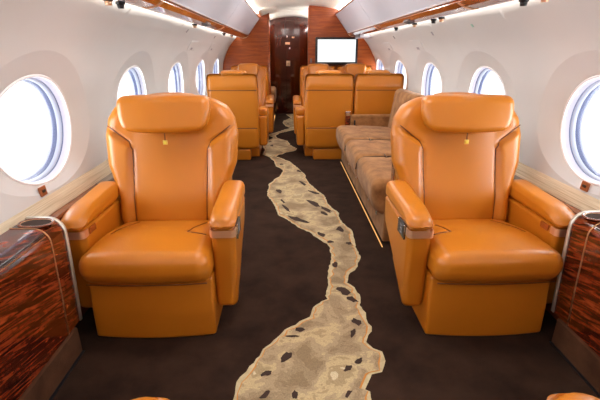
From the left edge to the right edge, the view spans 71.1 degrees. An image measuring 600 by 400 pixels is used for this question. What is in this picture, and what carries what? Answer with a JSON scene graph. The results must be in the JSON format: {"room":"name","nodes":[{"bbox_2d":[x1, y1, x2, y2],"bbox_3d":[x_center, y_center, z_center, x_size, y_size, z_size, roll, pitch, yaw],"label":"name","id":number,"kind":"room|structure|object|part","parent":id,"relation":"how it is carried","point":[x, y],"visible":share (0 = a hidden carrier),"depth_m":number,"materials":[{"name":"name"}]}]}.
{"room":"aircraft cabin","nodes":[
{"label":"aircraft cabin","id":0,"kind":"room"},
{"bbox_2d":[0,0,235,223],"bbox_3d":[-1.059,-0.566,3.056,0.293,1.439,8.645,-1,19,-2],"label":"wall","id":1,"kind":"structure","parent":0,"point":[85,47],"depth_m":2.15,"materials":[{"name":"white plastic"}]},
{"bbox_2d":[0,74,71,185],"bbox_3d":[-1.184,-0.304,1.835,0.143,0.474,0.624,-1,19,-2],"label":"window","id":2,"kind":"structure","parent":1,"relation":"in","point":[56,156],"depth_m":2.04,"materials":[{"name":"white plastic"}]},
{"bbox_2d":[37,185,47,196],"bbox_3d":[-1.104,-0.038,1.803,0.016,0.042,0.048,0,19,-1],"label":"switch","id":3,"kind":"object","parent":1,"relation":"attached to","point":[42,190],"visible":1,"depth_m":1.79,"materials":[{"name":"brown"}]},
{"bbox_2d":[18,327,84,399],"bbox_3d":[-0.923,1.098,0.305,0.085,0.125,3.100,-1,19,-2],"label":"baseboard","id":4,"kind":"structure","parent":1,"relation":"attached to","point":[48,379],"depth_m":1.58,"materials":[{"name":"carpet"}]},
{"bbox_2d":[0,216,82,399],"bbox_3d":[-0.945,0.799,0.252,0.143,0.470,3.099,-1,19,-2],"label":"console","id":5,"kind":"object","parent":4,"relation":"on","point":[40,306],"visible":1,"depth_m":1.47,"materials":[{"name":"brown wood"}]},
{"bbox_3d":[-0.885,0.629,0.128,0.004,0.004,2.975,-1,19,-2],"label":"slot trim","id":6,"kind":"part","parent":5,"relation":"part of","materials":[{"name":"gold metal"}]},
{"bbox_2d":[17,218,54,227],"bbox_3d":[-0.992,0.085,1.580,0.130,0.004,0.092,-1,19,-2],"label":"cup holder","id":7,"kind":"object","parent":5,"relation":"on","point":[28,222],"depth_m":1.58,"materials":[{"name":"silver metal"}]},
{"bbox_2d":[0,159,111,234],"bbox_3d":[-1.126,-0.344,2.920,0.050,0.107,9.000,-1,19,-2],"label":"trim","id":8,"kind":"structure","parent":1,"relation":"attached to","point":[51,203],"depth_m":1.91,"materials":[{"name":"beige wood"}]},
{"bbox_2d":[49,184,97,316],"bbox_3d":[-1.059,0.266,2.007,0.053,0.525,0.630,-1,19,-2],"label":"trim","id":9,"kind":"structure","parent":1,"relation":"attached to","point":[59,213],"depth_m":1.93,"materials":[{"name":"brown wood"}]},
{"bbox_2d":[96,173,113,183],"bbox_3d":[-1.144,-0.713,4.778,0.053,0.528,5.250,-1,19,-2],"label":"trim","id":10,"kind":"structure","parent":1,"relation":"attached to","point":[109,177],"depth_m":2.32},
{"bbox_2d":[116,65,146,102],"bbox_3d":[-1.220,-0.714,2.999,0.143,0.474,0.624,-1,19,-2],"label":"window","id":11,"kind":"structure","parent":1,"relation":"in","point":[135,74],"depth_m":3.17,"materials":[{"name":"white plastic"}]},
{"bbox_2d":[168,62,183,92],"bbox_3d":[-1.256,-1.125,4.163,0.143,0.474,0.624,-1,19,-2],"label":"window","id":12,"kind":"structure","parent":1,"relation":"in","point":[177,72],"depth_m":4.39,"materials":[{"name":"white glass"}]},
{"bbox_2d":[195,59,204,94],"bbox_3d":[-1.292,-1.535,5.327,0.143,0.474,0.624,-1,19,-2],"label":"window","id":13,"kind":"structure","parent":1,"relation":"in","point":[200,69],"depth_m":5.57,"materials":[{"name":"white plastic"}]},
{"bbox_2d":[213,58,218,73],"bbox_3d":[-1.328,-1.945,6.492,0.143,0.474,0.624,-1,19,-2],"label":"window","id":14,"kind":"structure","parent":1,"relation":"in","point":[216,63],"depth_m":6.71,"materials":[{"name":"white glass"}]},
{"bbox_2d":[223,14,269,94],"bbox_3d":[-0.903,-2.188,7.077,0.793,1.823,0.050,-1,19,-2],"label":"wall","id":15,"kind":"structure","parent":0,"point":[253,49],"depth_m":6.94,"materials":[{"name":"brown wood"}]},
{"bbox_2d":[268,13,270,94],"bbox_3d":[-0.508,-2.179,7.087,0.028,1.800,0.100,-1,19,-2],"label":"trim","id":16,"kind":"structure","parent":15,"relation":"attached to","point":[268,13],"depth_m":6.95,"materials":[{"name":"brown wood"}]},
{"bbox_2d":[282,16,307,95],"bbox_3d":[-0.227,-2.750,8.480,1.000,1.950,0.030,-1,19,-2],"label":"wall","id":17,"kind":"structure","parent":0,"point":[292,16],"depth_m":8.54,"materials":[{"name":"brown wood"}]},
{"bbox_2d":[270,17,307,112],"bbox_3d":[-0.212,-2.670,8.427,0.775,1.835,0.065,-1,19,-2],"label":"door","id":18,"kind":"structure","parent":17,"relation":"in","point":[288,35],"depth_m":8.36,"materials":[{"name":"brown wood"}]},
{"bbox_2d":[246,0,349,19],"bbox_3d":[0.027,-1.782,3.229,1.400,0.124,10.470,-1,19,-2],"label":"ceiling","id":19,"kind":"structure","parent":0,"point":[282,5],"depth_m":5.96,"materials":[{"name":"white"}]},
{"bbox_2d":[117,0,163,8],"bbox_3d":[-0.679,-0.782,1.003,0.427,0.391,2.350,-1,19,-2],"label":"bin","id":20,"kind":"object","parent":19,"relation":"attached to","point":[146,4],"visible":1,"depth_m":2.05,"materials":[{"name":"brown wood"}]},
{"bbox_2d":[103,0,112,5],"bbox_3d":[-0.812,-0.841,1.779,0.042,0.030,0.042,-1,19,-2],"label":"light","id":21,"kind":"object","parent":20,"relation":"attached to","point":[107,2],"visible":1,"depth_m":1.77,"materials":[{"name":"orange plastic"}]},
{"bbox_2d":[115,1,124,8],"bbox_3d":[-0.817,-0.887,1.911,0.042,0.030,0.042,-1,19,-2],"label":"light","id":22,"kind":"object","parent":20,"relation":"attached to","point":[120,4],"visible":1,"depth_m":1.90,"materials":[{"name":"black plastic"}]},
{"bbox_2d":[140,0,240,29],"bbox_3d":[-0.746,-1.546,3.171,0.427,0.391,2.250,-1,19,-2],"label":"bin","id":23,"kind":"object","parent":19,"relation":"attached to","point":[217,13],"visible":0.96,"depth_m":3.08,"materials":[{"name":"white plastic"}]},
{"bbox_3d":[-0.641,-1.536,3.178,0.197,0.255,2.236,-1,19,-2],"label":"bin door","id":24,"kind":"part","parent":23,"relation":"part of","materials":[{"name":"white plastic"}]},
{"bbox_2d":[213,0,259,37],"bbox_3d":[-0.819,-2.377,5.528,0.427,0.391,2.750,-1,19,-2],"label":"bin","id":25,"kind":"object","parent":19,"relation":"attached to","point":[244,18],"visible":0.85,"depth_m":5.12,"materials":[{"name":"white plastic"}]},
{"bbox_3d":[-0.714,-2.366,5.535,0.197,0.255,2.736,-1,19,-2],"label":"bin door","id":26,"kind":"part","parent":25,"relation":"part of","materials":[{"name":"white plastic"}]},
{"bbox_2d":[335,0,380,36],"bbox_3d":[0.745,-2.259,5.194,0.427,0.391,1.950,-1,19,-2],"label":"bin","id":27,"kind":"object","parent":19,"relation":"attached to","point":[352,16],"visible":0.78,"depth_m":4.98,"materials":[{"name":"white plastic"}]},
{"bbox_3d":[0.550,-2.377,5.146,0.037,0.040,1.950,-1,19,-2],"label":"rail","id":28,"kind":"part","parent":27,"relation":"part of","materials":[{"name":"white plastic"}]},
{"bbox_2d":[355,34,371,38],"bbox_3d":[0.871,-2.263,5.806,0.192,0.052,0.440,-1,19,-2],"label":"lamp housing","id":29,"kind":"object","parent":27,"relation":"attached to","point":[365,36],"visible":0.73,"depth_m":5.61,"materials":[{"name":"white"}]},
{"bbox_2d":[358,0,469,30],"bbox_3d":[0.806,-1.561,3.214,0.427,0.391,2.250,-1,19,-2],"label":"bin","id":30,"kind":"object","parent":19,"relation":"attached to","point":[384,14],"visible":0.93,"depth_m":3.13,"materials":[{"name":"white plastic"}]},
{"bbox_3d":[0.701,-1.549,3.215,0.197,0.255,2.236,-1,19,-2],"label":"bin door","id":31,"kind":"part","parent":30,"relation":"part of","materials":[{"name":"white plastic"}]},
{"bbox_2d":[403,20,413,24],"bbox_3d":[0.841,-1.377,3.253,0.054,0.028,0.140,-1,19,-2],"label":"switch panel","id":32,"kind":"object","parent":30,"relation":"attached to","point":[408,22],"visible":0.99,"depth_m":3.22,"materials":[{"name":"grey plastic"}]},
{"bbox_2d":[458,0,514,9],"bbox_3d":[0.873,-0.797,1.046,0.427,0.391,2.350,-1,19,-2],"label":"bin","id":33,"kind":"object","parent":19,"relation":"attached to","point":[468,4],"visible":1,"depth_m":2.08,"materials":[{"name":"brown wood"}]},
{"bbox_2d":[518,0,528,5],"bbox_3d":[0.963,-0.852,1.809,0.042,0.030,0.042,-1,19,-2],"label":"light","id":34,"kind":"object","parent":33,"relation":"attached to","point":[522,2],"visible":1,"depth_m":1.80,"materials":[{"name":"black plastic"}]},
{"bbox_2d":[52,113,599,399],"bbox_3d":[0.026,-0.069,3.859,2.400,0.046,10.520,-1,19,-2],"label":"floor","id":35,"kind":"structure","parent":0,"point":[319,313],"depth_m":1.85,"materials":[{"name":"brown carpet"}]},
{"bbox_2d":[132,397,168,399],"bbox_3d":[-0.600,0.534,0.576,0.715,1.007,0.729,-1,19,-2],"label":"seat","id":36,"kind":"object","parent":35,"relation":"on","point":[141,398],"visible":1,"depth_m":0.85,"materials":[{"name":"orange leather"}]},
{"bbox_2d":[61,92,244,337],"bbox_3d":[-0.648,0.031,2.005,0.746,1.007,0.790,-1,19,-2],"label":"seat","id":37,"kind":"object","parent":35,"relation":"on","point":[156,248],"visible":1,"depth_m":1.91,"materials":[{"name":"orange leather"}]},
{"bbox_3d":[-0.964,0.238,2.038,0.104,0.395,0.469,-1,19,-2],"label":"arm panel","id":38,"kind":"part","parent":37,"relation":"part of","materials":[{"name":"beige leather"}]},
{"bbox_2d":[79,220,213,283],"bbox_3d":[-0.647,0.202,1.957,0.536,0.166,0.586,-1,19,-2],"label":"seat cushion","id":39,"kind":"object","parent":37,"relation":"on","point":[117,251],"depth_m":1.73,"materials":[{"name":"orange leather"}]},
{"bbox_3d":[-0.656,-0.193,2.157,0.672,0.630,0.257,-1,19,-2],"label":"backrest","id":40,"kind":"part","parent":37,"relation":"part of","materials":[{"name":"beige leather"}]},
{"bbox_3d":[-0.335,0.232,2.056,0.104,0.395,0.469,-1,19,-2],"label":"arm panel","id":41,"kind":"part","parent":37,"relation":"part of","materials":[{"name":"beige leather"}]},
{"bbox_3d":[-0.277,0.122,1.875,0.010,0.068,0.104,-1,19,-2],"label":"control panel","id":42,"kind":"part","parent":37,"relation":"part of","materials":[{"name":"black plastic"}]},
{"bbox_2d":[206,70,268,159],"bbox_3d":[-0.758,-1.056,5.089,0.742,1.007,0.790,-1,19,-2],"label":"seat","id":43,"kind":"object","parent":35,"relation":"on","point":[237,89],"visible":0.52,"depth_m":4.69,"materials":[{"name":"orange leather"}]},
{"bbox_3d":[-0.444,-0.873,5.194,0.104,0.396,0.469,-1,19,-2],"label":"arm panel","id":44,"kind":"part","parent":43,"relation":"part of","materials":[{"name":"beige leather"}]},
{"bbox_2d":[230,63,273,132],"bbox_3d":[-0.750,-1.438,6.120,0.742,1.042,0.790,-1,19,-2],"label":"seat","id":45,"kind":"object","parent":35,"relation":"on","point":[261,71],"visible":0.3,"depth_m":6.22,"materials":[{"name":"orange leather"}]},
{"bbox_3d":[-0.756,-1.667,6.270,0.569,0.652,0.257,-1,19,-2],"label":"backrest","id":46,"kind":"part","parent":45,"relation":"part of","materials":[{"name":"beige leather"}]},
{"bbox_3d":[-0.434,-1.229,6.173,0.104,0.410,0.469,-1,19,-2],"label":"arm panel","id":47,"kind":"part","parent":45,"relation":"part of","materials":[{"name":"orange leather"}]},
{"bbox_2d":[271,86,275,102],"bbox_3d":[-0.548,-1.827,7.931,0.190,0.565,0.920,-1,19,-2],"label":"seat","id":48,"kind":"object","parent":35,"relation":"on","point":[273,88],"visible":0.31,"depth_m":7.52,"materials":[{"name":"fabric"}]},
{"bbox_2d":[281,352,291,361],"bbox_3d":[-0.056,0.651,1.744,0.048,0.001,0.064,-1,19,-2],"label":"spot","id":49,"kind":"object","parent":35,"relation":"on","point":[285,356],"depth_m":1.75,"materials":[{"name":"brown carpet"}]},
{"bbox_2d":[287,215,308,222],"bbox_3d":[-0.014,0.145,3.182,0.169,0.001,0.164,-1,19,-2],"label":"spot","id":50,"kind":"object","parent":35,"relation":"on","point":[294,218],"depth_m":3.17,"materials":[{"name":"brown carpet"}]},
{"bbox_2d":[295,327,304,331],"bbox_3d":[0.001,0.591,1.915,0.044,0.001,0.033,-1,19,-2],"label":"spot","id":51,"kind":"object","parent":35,"relation":"on","point":[299,329],"depth_m":1.92,"materials":[{"name":"brown carpet"}]},
{"bbox_2d":[307,200,319,206],"bbox_3d":[0.108,0.026,3.518,0.114,0.001,0.181,-1,19,-2],"label":"spot","id":52,"kind":"object","parent":35,"relation":"on","point":[315,204],"depth_m":3.51,"materials":[{"name":"brown carpet"}]},
{"bbox_2d":[293,64,334,133],"bbox_3d":[0.220,-1.407,6.034,0.639,1.042,0.790,-1,19,-2],"label":"seat","id":53,"kind":"object","parent":35,"relation":"on","point":[298,100],"visible":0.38,"depth_m":6.02,"materials":[{"name":"orange leather"}]},
{"bbox_3d":[-0.043,-1.193,6.071,0.104,0.410,0.469,-1,19,-2],"label":"arm panel","id":54,"kind":"part","parent":53,"relation":"part of","materials":[{"name":"orange leather"}]},
{"bbox_3d":[0.265,-1.637,6.185,0.530,0.652,0.257,-1,19,-2],"label":"backrest","id":55,"kind":"part","parent":53,"relation":"part of","materials":[{"name":"orange leather"}]},
{"bbox_2d":[295,70,353,158],"bbox_3d":[0.269,-1.066,5.117,0.646,1.007,0.790,-1,19,-2],"label":"seat","id":56,"kind":"object","parent":35,"relation":"on","point":[328,93],"visible":0.84,"depth_m":4.74,"materials":[{"name":"orange leather"}]},
{"bbox_3d":[0.001,-0.877,5.206,0.104,0.396,0.469,-1,19,-2],"label":"arm panel","id":57,"kind":"part","parent":56,"relation":"part of","materials":[{"name":"orange leather"}]},
{"bbox_2d":[336,226,343,231],"bbox_3d":[0.284,0.208,3.002,0.056,0.001,0.100,-1,19,-2],"label":"spot","id":58,"kind":"object","parent":35,"relation":"on","point":[339,228],"depth_m":3.00,"materials":[{"name":"brown carpet"}]},
{"bbox_2d":[336,287,350,294],"bbox_3d":[0.229,0.482,2.224,0.076,0.001,0.084,-1,19,-2],"label":"spot","id":59,"kind":"object","parent":35,"relation":"on","point":[344,291],"depth_m":2.23,"materials":[{"name":"brown carpet"}]},
{"bbox_2d":[346,296,358,301],"bbox_3d":[0.269,0.508,2.151,0.059,0.001,0.059,-1,19,-2],"label":"spot","id":60,"kind":"object","parent":35,"relation":"on","point":[351,298],"depth_m":2.15,"materials":[{"name":"brown carpet"}]},
{"bbox_2d":[351,329,355,337],"bbox_3d":[0.239,0.600,1.891,0.030,0.001,0.067,-1,19,-2],"label":"spot","id":61,"kind":"object","parent":35,"relation":"on","point":[353,331],"depth_m":1.90,"materials":[{"name":"brown carpet"}]},
{"bbox_2d":[336,63,371,80],"bbox_3d":[0.808,-1.413,6.050,0.536,1.042,0.790,-1,19,-2],"label":"seat","id":62,"kind":"object","parent":35,"relation":"on","point":[354,69],"visible":0.18,"depth_m":6.02,"materials":[{"name":"orange leather"}]},
{"bbox_3d":[0.802,-1.642,6.200,0.530,0.652,0.257,-1,19,-2],"label":"backrest","id":63,"kind":"part","parent":62,"relation":"part of","materials":[{"name":"orange leather"}]},
{"bbox_2d":[351,318,360,325],"bbox_3d":[0.265,0.572,1.971,0.046,0.001,0.066,-1,19,-2],"label":"spot","id":64,"kind":"object","parent":35,"relation":"on","point":[358,322],"depth_m":1.97,"materials":[{"name":"brown carpet"}]},
{"bbox_2d":[355,358,361,363],"bbox_3d":[0.240,0.659,1.722,0.037,0.001,0.037,-1,19,-2],"label":"spot","id":65,"kind":"object","parent":35,"relation":"on","point":[358,361],"depth_m":1.72,"materials":[{"name":"brown carpet"}]},
{"bbox_2d":[341,163,382,246],"bbox_3d":[0.503,-0.067,3.789,0.006,0.005,2.240,-1,19,-2],"label":"strip light","id":66,"kind":"object","parent":35,"relation":"on","point":[341,163],"visible":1,"depth_m":3.35,"materials":[{"name":"orange"}]},
{"bbox_2d":[353,70,403,113],"bbox_3d":[0.871,-1.072,5.134,0.550,1.007,0.790,-1,19,-2],"label":"seat","id":67,"kind":"object","parent":35,"relation":"on","point":[374,90],"visible":0.38,"depth_m":4.67,"materials":[{"name":"orange leather"}]},
{"bbox_2d":[336,89,424,240],"bbox_3d":[0.797,-0.464,3.649,0.752,0.810,2.327,-1,19,-2],"label":"sofa","id":68,"kind":"object","parent":35,"relation":"on","point":[364,140],"visible":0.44,"depth_m":3.57,"materials":[{"name":"fabric"}]},
{"bbox_2d":[336,125,390,158],"bbox_3d":[0.738,-0.593,4.327,0.662,0.252,0.802,-1,19,-2],"label":"seat cushion","id":69,"kind":"object","parent":68,"relation":"on","point":[344,133],"depth_m":4.20,"materials":[{"name":"fabric"}]},
{"bbox_2d":[346,140,390,178],"bbox_3d":[0.759,-0.349,3.634,0.662,0.252,0.652,-1,19,-2],"label":"seat cushion","id":70,"kind":"object","parent":68,"relation":"on","point":[355,149],"depth_m":3.51,"materials":[{"name":"fabric"}]},
{"bbox_3d":[0.801,-0.836,4.710,0.490,0.245,0.070,-1,19,-2],"label":"arm","id":71,"kind":"part","parent":68,"relation":"part of","materials":[{"name":"fabric"}]},
{"bbox_2d":[357,157,391,213],"bbox_3d":[0.779,-0.124,2.998,0.662,0.252,0.682,-1,19,-2],"label":"seat cushion","id":72,"kind":"object","parent":68,"relation":"on","point":[373,173],"depth_m":2.81,"materials":[{"name":"fabric"}]},
{"bbox_2d":[388,89,424,127],"bbox_3d":[1.062,-0.864,4.242,0.182,0.450,0.804,-1,19,-2],"label":"cushion","id":73,"kind":"object","parent":68,"relation":"on","point":[401,96],"depth_m":4.31,"materials":[{"name":"fabric"}]},
{"bbox_2d":[385,92,574,335],"bbox_3d":[0.815,0.027,2.017,0.746,1.007,0.790,-1,19,-2],"label":"seat","id":74,"kind":"object","parent":35,"relation":"on","point":[477,250],"visible":0.98,"depth_m":1.93,"materials":[{"name":"orange leather"}]},
{"bbox_3d":[0.454,0.125,1.867,0.010,0.068,0.104,-1,19,-2],"label":"control panel","id":75,"kind":"part","parent":74,"relation":"part of","materials":[{"name":"black plastic"}]},
{"bbox_3d":[0.503,0.234,2.051,0.104,0.395,0.469,-1,19,-2],"label":"arm panel","id":76,"kind":"part","parent":74,"relation":"part of","materials":[{"name":"orange leather"}]},
{"bbox_3d":[0.811,-0.197,2.169,0.672,0.630,0.257,-1,19,-2],"label":"backrest","id":77,"kind":"part","parent":74,"relation":"part of","materials":[{"name":"orange leather"}]},
{"bbox_2d":[427,219,562,281],"bbox_3d":[0.820,0.198,1.969,0.536,0.166,0.586,-1,19,-2],"label":"seat cushion","id":78,"kind":"object","parent":74,"relation":"on","point":[459,250],"depth_m":1.74,"materials":[{"name":"orange leather"}]},
{"bbox_3d":[1.133,0.228,2.068,0.104,0.395,0.469,-1,19,-2],"label":"arm panel","id":79,"kind":"part","parent":74,"relation":"part of","materials":[{"name":"orange leather"}]},
{"bbox_2d":[547,392,599,399],"bbox_3d":[0.870,0.525,0.604,0.715,1.007,0.729,-1,19,-2],"label":"seat","id":80,"kind":"object","parent":35,"relation":"on","point":[560,396],"visible":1,"depth_m":0.85,"materials":[{"name":"orange leather"}]},
{"bbox_2d":[309,5,375,69],"bbox_3d":[0.642,-1.947,6.361,1.026,1.844,0.050,-1,19,-2],"label":"wall","id":81,"kind":"structure","parent":0,"point":[324,22],"depth_m":6.15,"materials":[{"name":"brown wood"}]},
{"bbox_2d":[308,7,309,64],"bbox_3d":[0.127,-1.924,6.348,0.020,1.800,0.080,-1,19,-2],"label":"trim","id":82,"kind":"structure","parent":81,"relation":"attached to","point":[308,7],"depth_m":6.11,"materials":[{"name":"brown wood"}]},
{"bbox_2d":[315,37,357,64],"bbox_3d":[0.539,-2.201,6.208,0.624,0.380,0.047,-1,19,-2],"label":"wall screen","id":83,"kind":"object","parent":81,"relation":"attached to","point":[328,50],"visible":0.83,"depth_m":6.18,"materials":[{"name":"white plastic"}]},
{"bbox_2d":[364,0,599,199],"bbox_3d":[1.149,-0.530,2.953,0.293,1.439,8.064,-1,19,-2],"label":"wall","id":84,"kind":"structure","parent":0,"point":[541,52],"depth_m":2.26,"materials":[{"name":"white plastic"}]},
{"bbox_2d":[376,58,383,69],"bbox_3d":[1.209,-1.829,6.163,0.143,0.474,0.590,-1,19,-2],"label":"window","id":85,"kind":"structure","parent":84,"relation":"in","point":[380,66],"depth_m":6.32,"materials":[{"name":"white glass"}]},
{"bbox_2d":[395,60,406,88],"bbox_3d":[1.243,-1.447,5.077,0.143,0.474,0.590,-1,19,-2],"label":"window","id":86,"kind":"structure","parent":84,"relation":"in","point":[399,67],"depth_m":5.21,"materials":[{"name":"white glass"}]},
{"bbox_2d":[421,62,441,95],"bbox_3d":[1.276,-1.064,3.991,0.143,0.474,0.590,-1,19,-2],"label":"window","id":87,"kind":"structure","parent":84,"relation":"in","point":[429,69],"depth_m":4.20,"materials":[{"name":"white plastic"}]},
{"bbox_2d":[468,66,505,94],"bbox_3d":[1.310,-0.681,2.905,0.143,0.474,0.590,-1,19,-2],"label":"window","id":88,"kind":"structure","parent":84,"relation":"in","point":[479,79],"depth_m":3.05,"materials":[{"name":"white plastic"}]},
{"bbox_2d":[515,162,599,210],"bbox_3d":[1.234,-0.234,2.608,0.050,0.107,8.200,-1,19,-2],"label":"trim","id":89,"kind":"structure","parent":84,"relation":"attached to","point":[570,195],"depth_m":2.02,"materials":[{"name":"beige wood"}]},
{"bbox_2d":[543,190,581,319],"bbox_3d":[1.217,0.243,2.070,0.053,0.525,0.630,-1,19,-2],"label":"trim","id":90,"kind":"structure","parent":84,"relation":"attached to","point":[575,210],"depth_m":1.97,"materials":[{"name":"brown wood"}]},
{"bbox_2d":[549,318,599,397],"bbox_3d":[1.192,1.078,0.364,0.085,0.125,3.100,-1,19,-2],"label":"baseboard","id":91,"kind":"structure","parent":84,"relation":"attached to","point":[586,361],"depth_m":1.68,"materials":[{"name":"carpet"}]},
{"bbox_2d":[551,210,599,355],"bbox_3d":[1.211,0.778,0.311,0.143,0.470,3.099,-1,19,-2],"label":"console","id":92,"kind":"object","parent":91,"relation":"on","point":[576,298],"visible":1,"depth_m":1.65,"materials":[{"name":"brown wood"}]},
{"bbox_2d":[582,212,599,220],"bbox_3d":[1.171,0.064,1.639,0.130,0.004,0.092,-1,19,-2],"label":"cup holder","id":93,"kind":"object","parent":92,"relation":"on","point":[587,216],"depth_m":1.65,"materials":[{"name":"silver metal"}]},
{"bbox_2d":[560,75,599,185],"bbox_3d":[1.343,-0.299,1.819,0.143,0.474,0.590,-1,19,-2],"label":"window","id":94,"kind":"structure","parent":84,"relation":"in","point":[577,158],"depth_m":2.04,"materials":[{"name":"white plastic"}]},
{"bbox_2d":[580,180,590,191],"bbox_3d":[1.268,-0.061,1.869,0.016,0.042,0.048,-1,19,-2],"label":"switch","id":95,"kind":"object","parent":84,"relation":"attached to","point":[585,185],"visible":1,"depth_m":1.86,"materials":[{"name":"brown"}]}
]}

